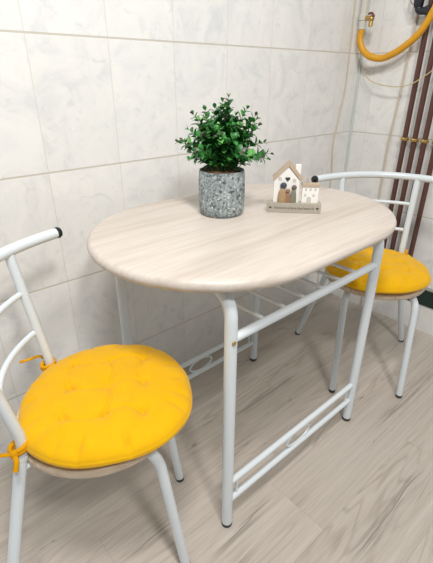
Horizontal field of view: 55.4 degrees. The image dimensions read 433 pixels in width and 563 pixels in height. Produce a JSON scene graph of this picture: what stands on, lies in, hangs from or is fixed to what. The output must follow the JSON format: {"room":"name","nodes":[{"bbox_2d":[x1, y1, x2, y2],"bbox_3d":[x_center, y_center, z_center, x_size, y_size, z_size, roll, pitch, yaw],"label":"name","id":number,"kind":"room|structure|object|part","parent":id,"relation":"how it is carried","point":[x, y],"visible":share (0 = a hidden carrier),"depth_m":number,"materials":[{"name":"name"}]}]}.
{"room":"kitchen","nodes":[
{"label":"kitchen","id":0,"kind":"room"},
{"bbox_2d":[0,0,361,464],"bbox_3d":[-0.602,-0.592,0.823,3.369,2.600,0.060,-21,34,-37],"label":"wall","id":1,"kind":"structure","parent":0,"point":[96,96],"depth_m":1.24,"materials":[{"name":"tile"}]},
{"bbox_2d":[317,0,356,283],"bbox_3d":[0.548,-0.759,1.829,0.048,1.890,0.006,-21,34,-37],"label":"cable","id":2,"kind":"object","parent":1,"relation":"attached to","point":[355,0],"visible":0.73,"depth_m":1.80,"materials":[{"name":"beige plastic"}]},
{"bbox_2d":[329,0,370,283],"bbox_3d":[0.633,-1.079,1.754,0.012,2.550,0.011,-21,34,-37],"label":"trim","id":3,"kind":"structure","parent":1,"relation":"attached to","point":[364,36],"depth_m":1.88,"materials":[{"name":"grey plastic"}]},
{"bbox_2d":[358,0,374,29],"bbox_3d":[0.609,-1.588,1.414,0.037,1.240,0.090,-21,34,-37],"label":"gas pipe","id":4,"kind":"object","parent":1,"relation":"attached to","point":[363,16],"visible":1,"depth_m":1.66,"materials":[{"name":"white metal"}]},
{"bbox_2d":[365,12,374,26],"bbox_3d":[0.613,-1.056,1.663,0.026,0.050,0.061,-21,34,-37],"label":"tap","id":5,"kind":"object","parent":4,"relation":"on","point":[370,18],"depth_m":1.65,"materials":[{"name":"gold metal"}]},
{"bbox_2d":[0,293,432,562],"bbox_3d":[0.454,1.105,0.284,3.309,0.050,3.200,-21,34,-37],"label":"floor","id":6,"kind":"structure","parent":0,"point":[359,489],"depth_m":1.25,"materials":[{"name":"laminate"}]},
{"bbox_2d":[0,227,190,562],"bbox_3d":[-0.284,0.320,0.940,0.412,0.766,0.519,-3,27,-7],"label":"dining chair","id":7,"kind":"object","parent":6,"relation":"on","point":[8,252],"visible":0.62,"depth_m":0.86,"materials":[{"name":"white metal"}]},
{"bbox_3d":[-0.429,0.085,0.801,0.043,0.014,0.272,-3,27,-7],"label":"rod","id":8,"kind":"part","parent":7,"relation":"part of","materials":[{"name":"white metal"}]},
{"bbox_3d":[-0.387,0.205,0.718,0.065,0.325,0.028,-14,30,-26],"label":"post","id":9,"kind":"part","parent":7,"relation":"part of","materials":[{"name":"white metal"}]},
{"bbox_3d":[-0.409,0.552,0.832,0.024,0.433,0.157,15,30,27],"label":"leg","id":10,"kind":"part","parent":7,"relation":"part of","materials":[{"name":"white metal"}]},
{"bbox_3d":[-0.417,0.173,0.847,0.043,0.014,0.264,-3,27,-7],"label":"rod","id":11,"kind":"part","parent":7,"relation":"part of","materials":[{"name":"white metal"}]},
{"bbox_3d":[-0.406,-0.004,0.760,0.136,0.025,0.508,-3,27,-7],"label":"rail","id":12,"kind":"part","parent":7,"relation":"part of","materials":[{"name":"white metal"}]},
{"bbox_3d":[-0.423,0.088,0.953,0.065,0.325,0.028,6,27,12],"label":"post","id":13,"kind":"part","parent":7,"relation":"part of","materials":[{"name":"white metal"}]},
{"bbox_3d":[-0.260,0.282,0.925,0.357,0.022,0.357,-3,27,-7],"label":"seat","id":14,"kind":"part","parent":7,"relation":"part of","materials":[{"name":"yellow fabric"}]},
{"bbox_2d":[0,344,191,472],"bbox_3d":[-0.259,0.246,0.900,0.409,0.064,0.364,-3,27,-7],"label":"seat cushion","id":15,"kind":"object","parent":7,"relation":"on","point":[104,405],"visible":0.95,"depth_m":0.83,"materials":[{"name":"yellow fabric"}]},
{"bbox_3d":[-0.161,0.511,0.944,0.195,0.404,0.037,7,27,13],"label":"leg","id":16,"kind":"part","parent":7,"relation":"part of","materials":[{"name":"white metal"}]},
{"bbox_3d":[-0.187,0.425,1.117,0.195,0.404,0.037,-14,30,-27],"label":"leg","id":17,"kind":"part","parent":7,"relation":"part of","materials":[{"name":"white metal"}]},
{"bbox_2d":[87,184,396,527],"bbox_3d":[0.094,0.161,1.280,0.889,0.750,0.603,-21,34,-37],"label":"dining table","id":18,"kind":"object","parent":6,"relation":"on","point":[169,244],"visible":0.91,"depth_m":1.00,"materials":[{"name":"beige wood"}]},
{"bbox_3d":[-0.203,0.213,1.193,0.028,0.712,0.242,-21,34,-37],"label":"leg","id":19,"kind":"part","parent":18,"relation":"part of","materials":[{"name":"white metal"}]},
{"bbox_3d":[-0.058,0.278,1.529,0.579,0.018,0.017,-21,34,-37],"label":"rail","id":20,"kind":"part","parent":18,"relation":"part of","materials":[{"name":"white metal"}]},
{"bbox_3d":[-0.058,0.338,1.559,0.579,0.018,0.017,-21,34,-37],"label":"rail","id":21,"kind":"part","parent":18,"relation":"part of","materials":[{"name":"white metal"}]},
{"bbox_2d":[175,93,273,217],"bbox_3d":[0.020,-0.331,1.086,0.260,0.302,0.162,2,27,3],"label":"potted plant","id":22,"kind":"object","parent":18,"relation":"on","point":[224,144],"visible":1,"depth_m":1.05,"materials":[{"name":"green plant"}]},
{"bbox_3d":[0.014,-0.244,1.118,0.125,0.118,0.125,0,26,0],"label":"pot","id":23,"kind":"part","parent":22,"relation":"part of","materials":[{"name":"stone"}]},
{"bbox_3d":[-0.042,0.294,1.031,0.028,0.712,0.242,-21,34,-37],"label":"leg","id":24,"kind":"part","parent":18,"relation":"part of","materials":[{"name":"white metal"}]},
{"bbox_3d":[-0.037,0.011,1.075,0.009,0.010,0.456,-21,34,-37],"label":"shelf rod","id":25,"kind":"part","parent":18,"relation":"part of","materials":[{"name":"white metal"}]},
{"bbox_3d":[0.230,0.043,1.537,0.028,0.712,0.242,-21,34,-37],"label":"leg","id":26,"kind":"part","parent":18,"relation":"part of","materials":[{"name":"white metal"}]},
{"bbox_3d":[0.019,-0.011,1.120,0.009,0.010,0.456,-21,34,-37],"label":"shelf rod","id":27,"kind":"part","parent":18,"relation":"part of","materials":[{"name":"white metal"}]},
{"bbox_3d":[0.075,-0.033,1.164,0.009,0.010,0.456,-21,34,-37],"label":"shelf rod","id":28,"kind":"part","parent":18,"relation":"part of","materials":[{"name":"white metal"}]},
{"bbox_3d":[0.244,0.490,1.254,0.579,0.018,0.017,-21,34,-37],"label":"rail","id":29,"kind":"part","parent":18,"relation":"part of","materials":[{"name":"white metal"}]},
{"bbox_3d":[0.245,0.431,1.224,0.579,0.018,0.017,-21,34,-37],"label":"rail","id":30,"kind":"part","parent":18,"relation":"part of","materials":[{"name":"white metal"}]},
{"bbox_2d":[267,160,320,213],"bbox_3d":[0.214,-0.258,1.125,0.147,0.139,0.031,3,27,6],"label":"house ornament","id":31,"kind":"object","parent":18,"relation":"on","point":[286,180],"visible":1,"depth_m":1.12,"materials":[{"name":"white wood"}]},
{"bbox_3d":[0.246,0.036,1.027,0.579,0.022,0.022,-21,34,-37],"label":"rail","id":32,"kind":"part","parent":18,"relation":"part of","materials":[{"name":"white metal"}]},
{"bbox_3d":[0.131,-0.055,1.209,0.009,0.010,0.456,-21,34,-37],"label":"shelf rod","id":33,"kind":"part","parent":18,"relation":"part of","materials":[{"name":"white metal"}]},
{"bbox_3d":[0.187,-0.077,1.254,0.009,0.010,0.456,-21,34,-37],"label":"shelf rod","id":34,"kind":"part","parent":18,"relation":"part of","materials":[{"name":"white metal"}]},
{"bbox_3d":[0.243,-0.099,1.298,0.009,0.010,0.456,-21,34,-37],"label":"shelf rod","id":35,"kind":"part","parent":18,"relation":"part of","materials":[{"name":"white metal"}]},
{"bbox_3d":[0.391,0.124,1.375,0.028,0.712,0.242,-21,34,-37],"label":"leg","id":36,"kind":"part","parent":18,"relation":"part of","materials":[{"name":"white metal"}]},
{"bbox_2d":[295,171,432,398],"bbox_3d":[0.594,0.002,1.584,0.519,0.766,0.412,3,27,6],"label":"dining chair","id":37,"kind":"object","parent":6,"relation":"on","point":[417,178],"visible":0.56,"depth_m":1.54,"materials":[{"name":"white painted metal"},{"name":"grey rubber"}]},
{"bbox_3d":[0.431,0.068,1.809,0.024,0.433,0.157,-23,35,-39],"label":"leg","id":38,"kind":"part","parent":37,"relation":"part of","materials":[{"name":"white metal"}]},
{"bbox_3d":[0.483,0.200,1.573,0.037,0.404,0.195,14,30,26],"label":"leg","id":39,"kind":"part","parent":37,"relation":"part of","materials":[{"name":"white metal"}]},
{"bbox_3d":[0.478,-0.240,1.618,0.028,0.325,0.065,-6,27,-13],"label":"post","id":40,"kind":"part","parent":37,"relation":"part of","materials":[{"name":"white metal"}]},
{"bbox_3d":[0.610,-0.384,1.530,0.508,0.025,0.136,3,27,6],"label":"rail","id":41,"kind":"part","parent":37,"relation":"part of","materials":[{"name":"white metal"}]},
{"bbox_3d":[0.591,-0.023,1.544,0.357,0.022,0.357,3,27,6],"label":"seat","id":42,"kind":"part","parent":37,"relation":"part of","materials":[{"name":"yellow fabric"}]},
{"bbox_2d":[325,247,430,293],"bbox_3d":[0.585,-0.063,1.526,0.364,0.064,0.409,3,27,6],"label":"seat cushion","id":43,"kind":"object","parent":37,"relation":"on","point":[399,273],"visible":0.6,"depth_m":1.42,"materials":[{"name":"yellow fabric"}]},
{"bbox_3d":[0.613,-0.306,1.593,0.272,0.014,0.043,3,27,6],"label":"rod","id":44,"kind":"part","parent":37,"relation":"part of","materials":[{"name":"white metal"}]},
{"bbox_3d":[0.792,0.089,1.770,0.157,0.433,0.024,-15,30,-28],"label":"leg","id":45,"kind":"part","parent":37,"relation":"part of","materials":[{"name":"white metal"}]},
{"bbox_3d":[0.669,0.211,1.552,0.091,0.404,0.186,3,27,6],"label":"leg","id":46,"kind":"part","parent":37,"relation":"part of","materials":[{"name":"white metal"}]},
{"bbox_3d":[0.741,-0.225,1.589,0.028,0.325,0.065,14,29,25],"label":"post","id":47,"kind":"part","parent":37,"relation":"part of","materials":[{"name":"white metal"}]},
{"bbox_2d":[331,0,432,335],"bbox_3d":[1.718,-0.532,0.718,0.060,2.600,3.200,-21,34,-37],"label":"wall","id":48,"kind":"structure","parent":0,"point":[393,23],"depth_m":1.81,"materials":[{"name":"tile"}]},
{"bbox_2d":[360,14,417,304],"bbox_3d":[0.766,-0.459,1.889,0.009,1.300,0.033,-21,34,-37],"label":"cable","id":49,"kind":"object","parent":48,"relation":"attached to","point":[416,18],"visible":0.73,"depth_m":1.75,"materials":[{"name":"plastic"}]},
{"bbox_2d":[357,5,432,61],"bbox_3d":[0.709,-1.045,1.581,0.042,0.358,0.333,-24,35,-39],"label":"gas hose","id":50,"kind":"object","parent":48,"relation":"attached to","point":[365,53],"visible":1,"depth_m":1.64,"materials":[{"name":"yellow rubber"}]},
{"bbox_2d":[364,68,432,86],"bbox_3d":[0.769,-0.929,1.611,0.054,0.311,0.424,-21,34,-37],"label":"wire","id":51,"kind":"object","parent":48,"relation":"attached to","point":[364,68],"visible":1,"depth_m":1.68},
{"bbox_2d":[384,0,432,248],"bbox_3d":[0.800,-1.081,1.514,0.042,2.310,0.034,-21,34,-37],"label":"pipe","id":52,"kind":"object","parent":48,"relation":"attached to","point":[404,138],"visible":0.63,"depth_m":1.70,"materials":[{"name":"brown metal"}]},
{"bbox_2d":[410,0,431,14],"bbox_3d":[0.771,-1.054,1.537,0.058,0.110,0.084,-5,27,-10],"label":"shutoff valve","id":53,"kind":"object","parent":52,"relation":"attached to","point":[418,4],"visible":1,"depth_m":1.54,"materials":[{"name":"metal"}]},
{"bbox_2d":[390,39,432,249],"bbox_3d":[0.829,-1.067,1.485,0.042,2.310,0.034,-21,34,-37],"label":"pipe","id":54,"kind":"object","parent":48,"relation":"attached to","point":[414,139],"visible":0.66,"depth_m":1.71,"materials":[{"name":"brown metal"}]},
{"bbox_2d":[398,92,432,251],"bbox_3d":[0.857,-1.053,1.457,0.042,2.310,0.034,-21,34,-37],"label":"pipe","id":55,"kind":"object","parent":48,"relation":"attached to","point":[424,140],"visible":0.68,"depth_m":1.68,"materials":[{"name":"brown metal"}]},
{"bbox_2d":[407,290,432,308],"bbox_3d":[1.826,0.510,1.041,0.006,0.079,2.790,-21,34,-37],"label":"trim","id":56,"kind":"structure","parent":48,"relation":"attached to","point":[426,298],"depth_m":1.90,"materials":[{"name":"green ceramic"}]},
{"bbox_2d":[408,141,432,256],"bbox_3d":[0.888,-1.037,1.425,0.042,2.310,0.034,-21,34,-37],"label":"pipe","id":57,"kind":"object","parent":48,"relation":"attached to","point":[430,165],"visible":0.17,"depth_m":1.78,"materials":[{"name":"brown metal"}]}
]}

